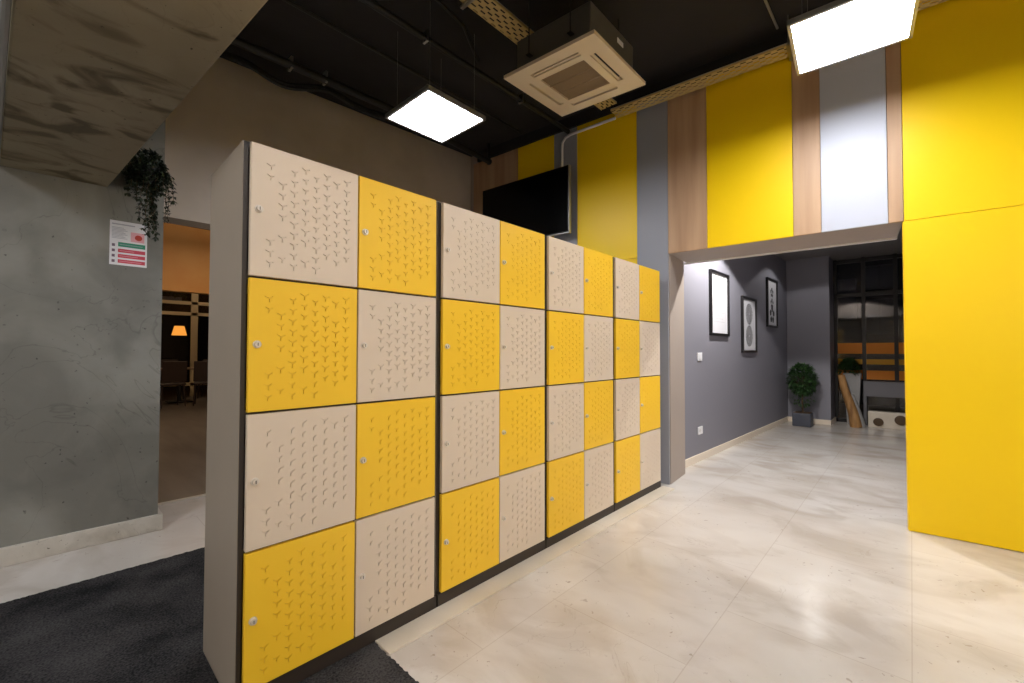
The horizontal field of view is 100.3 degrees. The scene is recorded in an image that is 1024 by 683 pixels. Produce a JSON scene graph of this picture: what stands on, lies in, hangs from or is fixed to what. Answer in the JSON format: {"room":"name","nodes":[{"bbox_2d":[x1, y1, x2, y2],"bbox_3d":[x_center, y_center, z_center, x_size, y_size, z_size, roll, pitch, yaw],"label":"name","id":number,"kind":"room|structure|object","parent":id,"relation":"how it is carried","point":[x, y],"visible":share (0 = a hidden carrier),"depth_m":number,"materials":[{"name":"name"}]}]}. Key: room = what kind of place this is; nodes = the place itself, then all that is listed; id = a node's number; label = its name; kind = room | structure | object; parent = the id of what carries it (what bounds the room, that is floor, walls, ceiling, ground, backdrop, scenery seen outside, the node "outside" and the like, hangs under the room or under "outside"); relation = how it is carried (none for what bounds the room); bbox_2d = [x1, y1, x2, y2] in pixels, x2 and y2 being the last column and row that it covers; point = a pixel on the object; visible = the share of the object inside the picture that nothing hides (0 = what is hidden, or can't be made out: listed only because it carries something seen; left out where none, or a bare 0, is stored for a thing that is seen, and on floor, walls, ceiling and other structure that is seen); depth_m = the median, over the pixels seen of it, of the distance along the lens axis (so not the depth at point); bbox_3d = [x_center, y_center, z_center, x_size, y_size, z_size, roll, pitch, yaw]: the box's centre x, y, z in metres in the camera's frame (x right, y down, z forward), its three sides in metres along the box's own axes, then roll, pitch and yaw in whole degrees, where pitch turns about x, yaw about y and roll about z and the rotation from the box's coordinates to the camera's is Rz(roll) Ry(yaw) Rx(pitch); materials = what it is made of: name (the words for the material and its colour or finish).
{"room":"locker room","nodes":[
{"label":"locker room","id":0,"kind":"room"},
{"bbox_2d":[0,119,165,547],"bbox_3d":[-3.906,-0.583,1.533,0.740,3.500,4.050,-1,-2,43],"label":"wall","id":1,"kind":"structure","parent":0,"point":[80,332],"depth_m":2.46,"materials":[{"name":"concrete"}]},
{"bbox_2d":[0,508,162,567],"bbox_3d":[-3.812,1.115,1.420,0.545,0.100,4.072,-1,-2,43],"label":"baseboard","id":2,"kind":"structure","parent":1,"relation":"attached to","point":[50,546],"depth_m":2.44,"materials":[{"name":"stone"}]},
{"bbox_2d":[109,219,146,267],"bbox_3d":[-2.365,-0.601,2.639,0.003,0.270,0.173,-1,-2,43],"label":"notice","id":3,"kind":"object","parent":1,"relation":"attached to","point":[127,245],"visible":1,"depth_m":2.63,"materials":[{"name":"white paper"}]},
{"bbox_2d":[121,148,177,241],"bbox_3d":[-2.235,-0.898,2.611,0.256,0.561,0.254,0,-1,1],"label":"hanging plant","id":4,"kind":"object","parent":1,"relation":"attached to","point":[153,176],"visible":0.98,"depth_m":2.58,"materials":[{"name":"green plant"}]},
{"bbox_2d":[220,51,385,119],"bbox_3d":[-1.808,-2.142,3.545,1.537,0.146,0.144,1,-2,-39],"label":"cable bundle","id":5,"kind":"object","parent":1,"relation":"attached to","point":[305,87],"visible":0.79,"depth_m":3.57,"materials":[{"name":"black plastic"}]},
{"bbox_2d":[160,292,208,387],"bbox_3d":[-10.819,-0.348,12.736,0.100,3.500,11.000,-1,-2,43],"label":"wall","id":6,"kind":"structure","parent":0,"point":[173,347],"depth_m":13.30,"materials":[{"name":"grey"}]},
{"bbox_2d":[162,223,209,294],"bbox_3d":[-6.102,-1.561,8.361,0.200,1.250,11.000,-1,-2,43],"label":"wall","id":7,"kind":"structure","parent":0,"point":[186,250],"depth_m":8.12,"materials":[{"name":"orange paint"}]},
{"bbox_2d":[164,57,470,229],"bbox_3d":[-1.648,-0.519,4.213,2.967,3.500,0.200,1,-2,-44],"label":"wall","id":8,"kind":"structure","parent":0,"point":[231,104],"depth_m":3.75,"materials":[{"name":"brown paint"}]},
{"bbox_2d":[158,494,205,505],"bbox_3d":[-2.205,1.210,3.580,0.025,0.012,1.275,-1,-2,43],"label":"trim","id":9,"kind":"structure","parent":8,"relation":"attached to","point":[201,495],"depth_m":3.24,"materials":[{"name":"stone"}]},
{"bbox_2d":[0,386,1023,682],"bbox_3d":[-3.090,1.339,6.986,21.000,0.100,13.200,-1,-2,43],"label":"floor","id":10,"kind":"structure","parent":0,"point":[787,553],"depth_m":2.10,"materials":[{"name":"stone"}]},
{"bbox_2d":[160,360,183,400],"bbox_3d":[-7.994,0.888,9.997,0.491,0.921,0.424,-1,-2,37],"label":"dining chair","id":11,"kind":"object","parent":10,"relation":"on","point":[162,361],"visible":0.15,"depth_m":10.01,"materials":[{"name":"brown wood"}]},
{"bbox_2d":[160,361,187,408],"bbox_3d":[-6.905,0.860,8.650,0.491,0.921,0.424,-1,-2,34],"label":"dining chair","id":12,"kind":"object","parent":10,"relation":"on","point":[174,373],"visible":0.8,"depth_m":8.53,"materials":[{"name":"brown"}]},
{"bbox_2d":[161,367,193,403],"bbox_3d":[-7.364,0.962,9.479,0.760,0.750,0.760,-1,-2,43],"label":"dining table","id":13,"kind":"object","parent":10,"relation":"on","point":[188,368],"visible":0.54,"depth_m":9.45,"materials":[{"name":"brown"}]},
{"bbox_2d":[160,293,208,395],"bbox_3d":[-8.053,-0.388,10.703,0.080,3.500,5.940,-1,-2,43],"label":"window","id":14,"kind":"structure","parent":10,"relation":"on","point":[194,303],"depth_m":10.70,"materials":[{"name":"beige wood"}]},
{"bbox_2d":[193,361,207,405],"bbox_3d":[-6.468,0.869,9.045,0.424,0.921,0.491,1,-2,-33],"label":"dining chair","id":15,"kind":"object","parent":10,"relation":"on","point":[200,376],"visible":0.55,"depth_m":8.83,"materials":[{"name":"brown"}]},
{"bbox_2d":[197,359,207,397],"bbox_3d":[-7.397,0.899,10.487,0.424,0.921,0.491,1,-1,-24],"label":"dining chair","id":16,"kind":"object","parent":10,"relation":"on","point":[203,359],"visible":0.14,"depth_m":10.53,"materials":[{"name":"brown wood"}]},
{"bbox_2d":[0,547,418,682],"bbox_3d":[-0.869,1.114,-0.998,6.054,0.007,4.354,-1,-2,43],"label":"carpet","id":17,"kind":"object","parent":10,"relation":"on","point":[143,623],"visible":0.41,"depth_m":1.69,"materials":[{"name":"black carpet"}]},
{"bbox_2d":[203,140,435,682],"bbox_3d":[-0.743,0.269,1.768,0.446,1.820,0.769,-1,-2,43],"label":"tall cabinet","id":18,"kind":"object","parent":10,"relation":"on","point":[320,505],"visible":1,"depth_m":1.53,"materials":[{"name":"grey"}]},
{"bbox_2d":[434,202,544,606],"bbox_3d":[-0.216,0.282,2.333,0.446,1.820,0.769,-1,-2,43],"label":"tall cabinet","id":19,"kind":"object","parent":10,"relation":"on","point":[490,370],"visible":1,"depth_m":2.13,"materials":[{"name":"grey"}]},
{"bbox_2d":[544,236,613,548],"bbox_3d":[0.311,0.295,2.898,0.446,1.820,0.769,-1,-2,43],"label":"tall cabinet","id":20,"kind":"object","parent":10,"relation":"on","point":[579,493],"visible":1,"depth_m":2.70,"materials":[{"name":"grey"}]},
{"bbox_2d":[611,257,660,511],"bbox_3d":[0.839,0.309,3.463,0.446,1.820,0.769,-1,-2,43],"label":"tall cabinet","id":21,"kind":"object","parent":10,"relation":"on","point":[636,288],"visible":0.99,"depth_m":3.29,"materials":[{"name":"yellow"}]},
{"bbox_2d":[785,362,820,426],"bbox_3d":[4.475,0.803,6.589,0.482,0.983,0.490,-1,-2,43],"label":"potted tree","id":22,"kind":"object","parent":10,"relation":"on","point":[799,418],"visible":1,"depth_m":6.51,"materials":[{"name":"green plant"}]},
{"bbox_2d":[836,357,861,423],"bbox_3d":[5.317,0.767,6.742,0.348,1.064,0.294,-1,-2,43],"label":"potted plant","id":23,"kind":"object","parent":10,"relation":"on","point":[853,379],"visible":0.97,"depth_m":6.68,"materials":[{"name":"green plant"}]},
{"bbox_2d":[838,375,865,427],"bbox_3d":[5.165,0.905,6.501,0.333,0.799,0.173,-1,-2,43],"label":"stand","id":24,"kind":"object","parent":10,"relation":"on","point":[856,420],"visible":0.99,"depth_m":6.47,"materials":[{"name":"brown wood"}]},
{"bbox_2d":[863,381,904,424],"bbox_3d":[5.723,0.954,6.477,0.610,0.680,0.130,-1,-2,43],"label":"console shelf","id":25,"kind":"object","parent":10,"relation":"on","point":[870,388],"visible":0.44,"depth_m":6.50,"materials":[{"name":"grey"}]},
{"bbox_2d":[868,410,905,429],"bbox_3d":[5.612,1.171,6.339,0.510,0.240,0.175,-1,-2,43],"label":"storage box","id":26,"kind":"object","parent":10,"relation":"on","point":[876,419],"visible":0.8,"depth_m":6.32,"materials":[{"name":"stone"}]},
{"bbox_2d":[223,0,901,156],"bbox_3d":[1.595,-2.348,2.699,8.200,0.100,13.200,-1,-2,43],"label":"ceiling","id":27,"kind":"structure","parent":0,"point":[668,38],"depth_m":3.25,"materials":[{"name":"black paint"}]},
{"bbox_2d":[0,0,267,186],"bbox_3d":[0.144,-1.665,0.229,7.040,1.380,0.534,-1,-2,38],"label":"ceiling beam","id":28,"kind":"structure","parent":27,"relation":"attached to","point":[89,82],"depth_m":1.51,"materials":[{"name":"concrete"}]},
{"bbox_2d":[0,0,11,152],"bbox_3d":[-1.171,-0.968,0.998,3.969,0.022,0.022,-1,-2,39],"label":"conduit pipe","id":29,"kind":"object","parent":28,"relation":"attached to","point":[5,5],"visible":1,"depth_m":1.38,"materials":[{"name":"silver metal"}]},
{"bbox_2d":[231,37,491,162],"bbox_3d":[-1.176,-2.122,3.878,0.125,0.150,2.753,-1,-2,44],"label":"ceiling pipe","id":30,"kind":"object","parent":27,"relation":"attached to","point":[323,78],"visible":0.72,"depth_m":3.47,"materials":[{"name":"black metal"}]},
{"bbox_2d":[283,0,519,132],"bbox_3d":[-0.772,-2.242,3.606,0.024,0.024,2.500,-1,-2,43],"label":"duct","id":31,"kind":"object","parent":27,"relation":"attached to","point":[290,2],"visible":1,"depth_m":3.38,"materials":[{"name":"black metal"}]},
{"bbox_2d":[385,34,485,142],"bbox_3d":[-0.562,-1.966,3.165,0.525,0.650,0.525,-1,-2,43],"label":"ceiling light","id":32,"kind":"object","parent":27,"relation":"hanging from","point":[429,112],"visible":1,"depth_m":3.12,"materials":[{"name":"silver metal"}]},
{"bbox_2d":[389,91,481,140],"bbox_3d":[-0.563,-1.650,3.158,0.491,0.006,0.491,-1,-2,43],"label":"diffuser","id":33,"kind":"object","parent":32,"relation":"attached to","point":[435,115],"depth_m":3.12,"materials":[{"name":"white plastic"}]},
{"bbox_2d":[435,0,478,62],"bbox_3d":[-0.405,-2.206,2.938,0.095,0.044,0.852,0,-1,24],"label":"ceiling pipe","id":34,"kind":"object","parent":27,"relation":"attached to","point":[439,2],"visible":1,"depth_m":2.97,"materials":[{"name":"black metal"}]},
{"bbox_2d":[359,0,569,133],"bbox_3d":[-0.516,-2.147,3.126,0.058,0.094,3.152,-1,-2,43],"label":"ceiling pipe","id":35,"kind":"object","parent":27,"relation":"attached to","point":[424,36],"visible":1,"depth_m":3.21,"materials":[{"name":"black metal"}]},
{"bbox_2d":[460,0,616,110],"bbox_3d":[0.126,-2.183,3.006,0.210,0.220,2.150,-1,-2,43],"label":"cable tray","id":36,"kind":"object","parent":27,"relation":"hanging from","point":[465,3],"visible":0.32,"depth_m":2.79,"materials":[{"name":"yellow metal"}]},
{"bbox_2d":[504,0,645,116],"bbox_3d":[0.435,-2.032,2.936,0.698,0.565,0.696,-1,-2,41],"label":"air conditioner","id":37,"kind":"object","parent":27,"relation":"hanging from","point":[579,60],"visible":1,"depth_m":2.80,"materials":[{"name":"beige plastic"}]},
{"bbox_2d":[542,60,608,99],"bbox_3d":[0.434,-1.787,2.930,0.340,0.012,0.343,2,3,41],"label":"grille","id":38,"kind":"object","parent":37,"relation":"attached to","point":[580,78],"depth_m":2.93,"materials":[{"name":"beige"}]},
{"bbox_2d":[764,0,778,28],"bbox_3d":[1.535,-2.268,2.685,0.016,0.016,1.100,-1,-2,44],"label":"ceiling pipe","id":39,"kind":"object","parent":27,"relation":"attached to","point":[765,1],"visible":1,"depth_m":2.95,"materials":[{"name":"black metal"}]},
{"bbox_2d":[611,0,947,117],"bbox_3d":[1.995,-2.179,3.073,2.700,0.220,0.210,-1,-2,38],"label":"cable tray","id":40,"kind":"object","parent":27,"relation":"hanging from","point":[787,46],"visible":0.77,"depth_m":3.36,"materials":[{"name":"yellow metal"}]},
{"bbox_2d":[787,0,918,75],"bbox_3d":[1.813,-1.981,2.295,0.525,0.650,0.525,-1,-2,39],"label":"ceiling light","id":41,"kind":"object","parent":27,"relation":"hanging from","point":[836,31],"visible":1,"depth_m":2.29,"materials":[{"name":"white plastic"}]},
{"bbox_2d":[471,56,903,483],"bbox_3d":[2.462,-0.535,3.157,7.587,3.500,0.500,-1,-2,38],"label":"wall","id":42,"kind":"structure","parent":0,"point":[676,260],"depth_m":3.73,"materials":[{"name":"grey paint"}]},
{"bbox_2d":[474,148,517,214],"bbox_3d":[-0.194,-1.436,4.935,0.670,1.400,0.020,-1,-2,38],"label":"wall panel","id":43,"kind":"object","parent":42,"relation":"attached to","point":[503,169],"visible":0.42,"depth_m":4.95,"materials":[{"name":"brown wood"}]},
{"bbox_2d":[375,486,674,654],"bbox_3d":[0.404,1.195,2.602,0.105,0.008,2.644,-1,-2,43],"label":"trim","id":44,"kind":"structure","parent":42,"relation":"attached to","point":[399,638],"depth_m":2.09,"materials":[{"name":"stone"}]},
{"bbox_2d":[483,164,570,236],"bbox_3d":[0.147,-1.391,4.571,1.143,0.670,0.128,-1,-2,38],"label":"television","id":45,"kind":"object","parent":42,"relation":"attached to","point":[540,203],"visible":0.74,"depth_m":4.41,"materials":[{"name":"black plastic"}]},
{"bbox_2d":[518,135,553,237],"bbox_3d":[0.256,-1.443,4.581,0.468,1.400,0.020,-1,-2,38],"label":"wall panel","id":46,"kind":"object","parent":42,"relation":"attached to","point":[535,158],"visible":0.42,"depth_m":4.58,"materials":[{"name":"yellow laminate"}]},
{"bbox_2d":[554,127,576,244],"bbox_3d":[0.548,-1.448,4.352,0.269,1.400,0.020,-1,-2,38],"label":"wall panel","id":47,"kind":"object","parent":42,"relation":"attached to","point":[570,144],"visible":0.42,"depth_m":4.30,"materials":[{"name":"grey"}]},
{"bbox_2d":[561,117,615,166],"bbox_3d":[0.734,-1.883,4.178,0.595,0.433,0.026,-1,-2,38],"label":"cable conduit","id":48,"kind":"object","parent":42,"relation":"attached to","point":[613,118],"visible":0.9,"depth_m":4.22,"materials":[{"name":"white"}]},
{"bbox_2d":[577,106,636,259],"bbox_3d":[0.897,-1.453,4.078,0.612,1.400,0.020,-1,-2,38],"label":"wall panel","id":49,"kind":"object","parent":42,"relation":"attached to","point":[607,152],"visible":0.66,"depth_m":4.05,"materials":[{"name":"yellow laminate"}]},
{"bbox_2d":[626,258,636,263],"bbox_3d":[0.894,0.240,4.041,0.612,1.979,0.020,-1,-2,38],"label":"wall panel","id":50,"kind":"object","parent":42,"relation":"attached to","point":[635,259],"visible":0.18,"depth_m":3.89,"materials":[{"name":"yellow laminate"}]},
{"bbox_2d":[477,33,789,161],"bbox_3d":[2.401,-2.237,2.901,7.126,0.110,0.039,-1,-2,38],"label":"trim","id":51,"kind":"structure","parent":42,"relation":"attached to","point":[592,114],"depth_m":3.90,"materials":[{"name":"black paint"}]},
{"bbox_2d":[637,96,669,483],"bbox_3d":[1.246,-0.467,3.780,0.274,3.383,0.020,-1,-2,38],"label":"wall panel","id":52,"kind":"object","parent":42,"relation":"attached to","point":[652,122],"visible":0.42,"depth_m":3.75,"materials":[{"name":"grey paint"}]},
{"bbox_2d":[667,82,707,253],"bbox_3d":[1.480,-1.462,3.619,0.313,1.400,0.020,-1,-2,38],"label":"wall panel","id":53,"kind":"object","parent":42,"relation":"attached to","point":[687,130],"visible":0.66,"depth_m":3.60,"materials":[{"name":"brown wood"}]},
{"bbox_2d":[706,52,793,247],"bbox_3d":[1.837,-1.468,3.338,0.589,1.400,0.020,-1,-2,38],"label":"wall panel","id":54,"kind":"object","parent":42,"relation":"attached to","point":[749,114],"visible":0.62,"depth_m":3.31,"materials":[{"name":"yellow laminate"}]},
{"bbox_2d":[684,237,896,264],"bbox_3d":[2.243,-0.754,3.646,1.546,0.012,0.030,-1,-2,38],"label":"trim","id":55,"kind":"structure","parent":42,"relation":"attached to","point":[894,238],"depth_m":3.54,"materials":[{"name":"white"}]},
{"bbox_2d":[792,59,820,236],"bbox_3d":[2.135,-1.472,3.104,0.163,1.400,0.020,-1,-2,38],"label":"wall panel","id":56,"kind":"object","parent":42,"relation":"attached to","point":[805,87],"visible":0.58,"depth_m":3.09,"materials":[{"name":"brown wood"}]},
{"bbox_2d":[819,47,887,232],"bbox_3d":[2.341,-1.476,2.943,0.353,1.400,0.020,-1,-2,38],"label":"wall panel","id":57,"kind":"object","parent":42,"relation":"attached to","point":[853,137],"visible":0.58,"depth_m":2.93,"materials":[{"name":"grey"}]},
{"bbox_2d":[885,42,903,223],"bbox_3d":[2.510,-1.478,2.810,0.072,1.400,0.020,-1,-2,38],"label":"wall panel","id":58,"kind":"object","parent":42,"relation":"attached to","point":[892,52],"visible":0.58,"depth_m":2.80,"materials":[{"name":"brown wood"}]},
{"bbox_2d":[902,222,907,524],"bbox_3d":[2.550,0.213,2.768,0.009,1.979,0.025,-1,-2,38],"label":"trim","id":59,"kind":"structure","parent":42,"relation":"attached to","point":[902,222],"depth_m":2.77,"materials":[{"name":"yellow laminate"}]},
{"bbox_2d":[901,0,1023,220],"bbox_3d":[3.025,-1.486,2.405,1.231,1.400,0.020,-1,-2,38],"label":"wall panel","id":60,"kind":"object","parent":42,"relation":"attached to","point":[962,64],"visible":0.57,"depth_m":2.61,"materials":[{"name":"yellow paint"}]},
{"bbox_2d":[903,205,1023,551],"bbox_3d":[3.018,0.206,2.368,1.237,1.977,0.024,-1,-2,38],"label":"wall panel","id":61,"kind":"object","parent":42,"relation":"attached to","point":[964,272],"visible":1,"depth_m":2.57,"materials":[{"name":"yellow laminate"}]},
{"bbox_2d":[684,254,787,459],"bbox_3d":[3.111,-0.077,5.745,4.808,2.700,0.150,1,-2,-45],"label":"wall","id":62,"kind":"structure","parent":0,"point":[731,393],"depth_m":5.22,"materials":[{"name":"grey paint"}]},
{"bbox_2d":[697,353,701,360],"bbox_3d":[1.969,0.161,4.482,0.115,0.085,0.014,1,-2,-45],"label":"light switch","id":63,"kind":"object","parent":62,"relation":"attached to","point":[699,355],"visible":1,"depth_m":4.46,"materials":[{"name":"white plastic"}]},
{"bbox_2d":[698,426,702,434],"bbox_3d":[1.967,0.928,4.466,0.012,0.080,0.115,-1,-2,45],"label":"wall socket","id":64,"kind":"object","parent":62,"relation":"attached to","point":[700,429],"visible":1,"depth_m":4.46,"materials":[{"name":"white plastic"}]},
{"bbox_2d":[709,269,729,336],"bbox_3d":[2.374,-0.427,4.888,0.030,0.730,0.570,-1,-2,45],"label":"framed picture","id":65,"kind":"object","parent":62,"relation":"attached to","point":[719,286],"visible":1,"depth_m":4.88,"materials":[{"name":"black"}]},
{"bbox_2d":[712,273,727,333],"bbox_3d":[2.369,-0.427,4.892,0.510,0.670,0.008,1,-2,-45],"label":"print","id":66,"kind":"object","parent":65,"relation":"attached to","point":[719,280],"depth_m":4.90,"materials":[{"name":"white paper"}]},
{"bbox_2d":[685,416,787,467],"bbox_3d":[2.999,1.230,5.490,4.323,0.075,0.014,1,-2,-45],"label":"baseboard","id":67,"kind":"structure","parent":62,"relation":"attached to","point":[690,461],"depth_m":5.07,"materials":[{"name":"beige wood"}]},
{"bbox_2d":[741,296,757,352],"bbox_3d":[3.131,-0.217,5.640,0.030,0.725,0.590,-1,-2,45],"label":"framed picture","id":68,"kind":"object","parent":62,"relation":"attached to","point":[749,339],"visible":1,"depth_m":5.63,"materials":[{"name":"black"}]},
{"bbox_2d":[744,299,755,349],"bbox_3d":[3.126,-0.217,5.645,0.530,0.665,0.008,1,-2,-45],"label":"print","id":69,"kind":"object","parent":68,"relation":"attached to","point":[749,304],"depth_m":5.67,"materials":[{"name":"white paper"}]},
{"bbox_2d":[766,277,777,327],"bbox_3d":[3.907,-0.573,6.422,0.030,0.725,0.540,-1,-2,45],"label":"framed picture","id":70,"kind":"object","parent":62,"relation":"attached to","point":[771,284],"visible":1,"depth_m":6.42,"materials":[{"name":"black"}]},
{"bbox_2d":[768,280,775,325],"bbox_3d":[3.902,-0.573,6.427,0.480,0.665,0.008,1,-2,-45],"label":"print","id":71,"kind":"object","parent":70,"relation":"attached to","point":[771,283],"depth_m":6.42,"materials":[{"name":"white paper"}]},
{"bbox_2d":[786,256,834,419],"bbox_3d":[4.903,-0.046,7.026,0.570,2.700,0.480,-1,-2,43],"label":"wall","id":72,"kind":"structure","parent":0,"point":[809,281],"depth_m":6.83,"materials":[{"name":"grey paint"}]},
{"bbox_2d":[788,416,835,424],"bbox_3d":[4.903,1.266,6.985,0.580,0.075,0.495,-1,-2,43],"label":"baseboard","id":73,"kind":"structure","parent":72,"relation":"attached to","point":[816,421],"depth_m":6.71,"materials":[{"name":"beige stone"}]},
{"bbox_2d":[775,147,903,260],"bbox_3d":[3.840,-1.425,5.343,2.050,0.100,4.640,-1,-2,43],"label":"ceiling","id":74,"kind":"structure","parent":0,"point":[889,247],"depth_m":6.41,"materials":[{"name":"grey paint"}]},
{"bbox_3d":[-6.667,-2.225,8.905,13.250,0.100,11.000,-1,-2,43],"label":"ceiling","id":75,"kind":"structure","parent":0,"visible":0},
{"bbox_2d":[162,291,187,300],"bbox_3d":[-8.659,-1.585,10.877,0.430,1.100,0.725,-1,-2,43],"label":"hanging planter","id":76,"kind":"object","parent":75,"relation":"hanging from","point":[176,296],"visible":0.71,"depth_m":10.85,"materials":[{"name":"black"}]},
{"bbox_2d":[171,304,186,335],"bbox_3d":[-9.046,-1.144,11.647,0.340,1.950,0.340,-1,-2,43],"label":"pendant lamp","id":77,"kind":"object","parent":75,"relation":"hanging from","point":[177,330],"visible":0.84,"depth_m":11.53,"materials":[{"name":"orange"}]},
{"bbox_3d":[4.485,-0.100,4.600,0.130,2.700,4.800,-1,-2,43],"label":"wall","id":78,"kind":"structure","parent":0,"visible":0},
{"bbox_2d":[833,253,904,421],"bbox_3d":[5.670,-0.021,6.700,1.005,2.640,0.050,-1,-2,43],"label":"window","id":79,"kind":"structure","parent":78,"relation":"in","point":[896,348],"depth_m":6.74,"materials":[{"name":"black metal"}]},
{"label":"outside","id":80,"kind":"structure","parent":0,"visible":0},
{"bbox_2d":[839,403,845,415],"bbox_3d":[6.874,1.449,8.897,0.307,0.100,2.332,-1,-2,43],"label":"glass","id":81,"kind":"object","parent":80,"point":[842,408],"depth_m":8.78,"materials":[{"name":"glass"}]},
{"bbox_2d":[860,404,894,414],"bbox_3d":[7.398,1.446,8.712,0.591,0.100,1.956,-1,-2,43],"label":"glass","id":82,"kind":"object","parent":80,"point":[870,407],"depth_m":8.95,"materials":[{"name":"glass"}]},
{"bbox_2d":[900,407,904,412],"bbox_3d":[7.981,1.448,8.741,0.071,0.100,1.071,-1,-2,43],"label":"glass","id":83,"kind":"object","parent":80,"point":[902,409],"depth_m":8.73,"materials":[{"name":"glass"}]},
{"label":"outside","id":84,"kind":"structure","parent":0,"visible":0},
{"bbox_2d":[837,258,904,406],"bbox_3d":[8.297,-1.089,9.342,5.500,5.100,0.100,-1,-2,43],"label":"glass","id":85,"kind":"object","parent":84,"point":[849,331],"depth_m":9.53,"materials":[{"name":"grey glass"}]},
{"bbox_2d":[837,278,856,319],"bbox_3d":[7.580,-0.963,9.892,0.600,0.930,0.070,-1,-2,43],"label":"window","id":86,"kind":"structure","parent":85,"relation":"in","point":[846,307],"depth_m":9.80,"materials":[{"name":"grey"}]},
{"bbox_2d":[865,263,897,289],"bbox_3d":[8.093,-1.423,9.424,0.600,0.530,0.070,-1,-2,43],"label":"window","id":87,"kind":"structure","parent":85,"relation":"in","point":[876,276],"depth_m":9.41,"materials":[{"name":"grey glass"}]},
{"bbox_2d":[866,298,898,334],"bbox_3d":[8.091,-0.548,9.405,0.600,0.780,0.070,-1,-2,43],"label":"window","id":88,"kind":"structure","parent":85,"relation":"in","point":[879,312],"depth_m":9.39,"materials":[{"name":"grey glass"}]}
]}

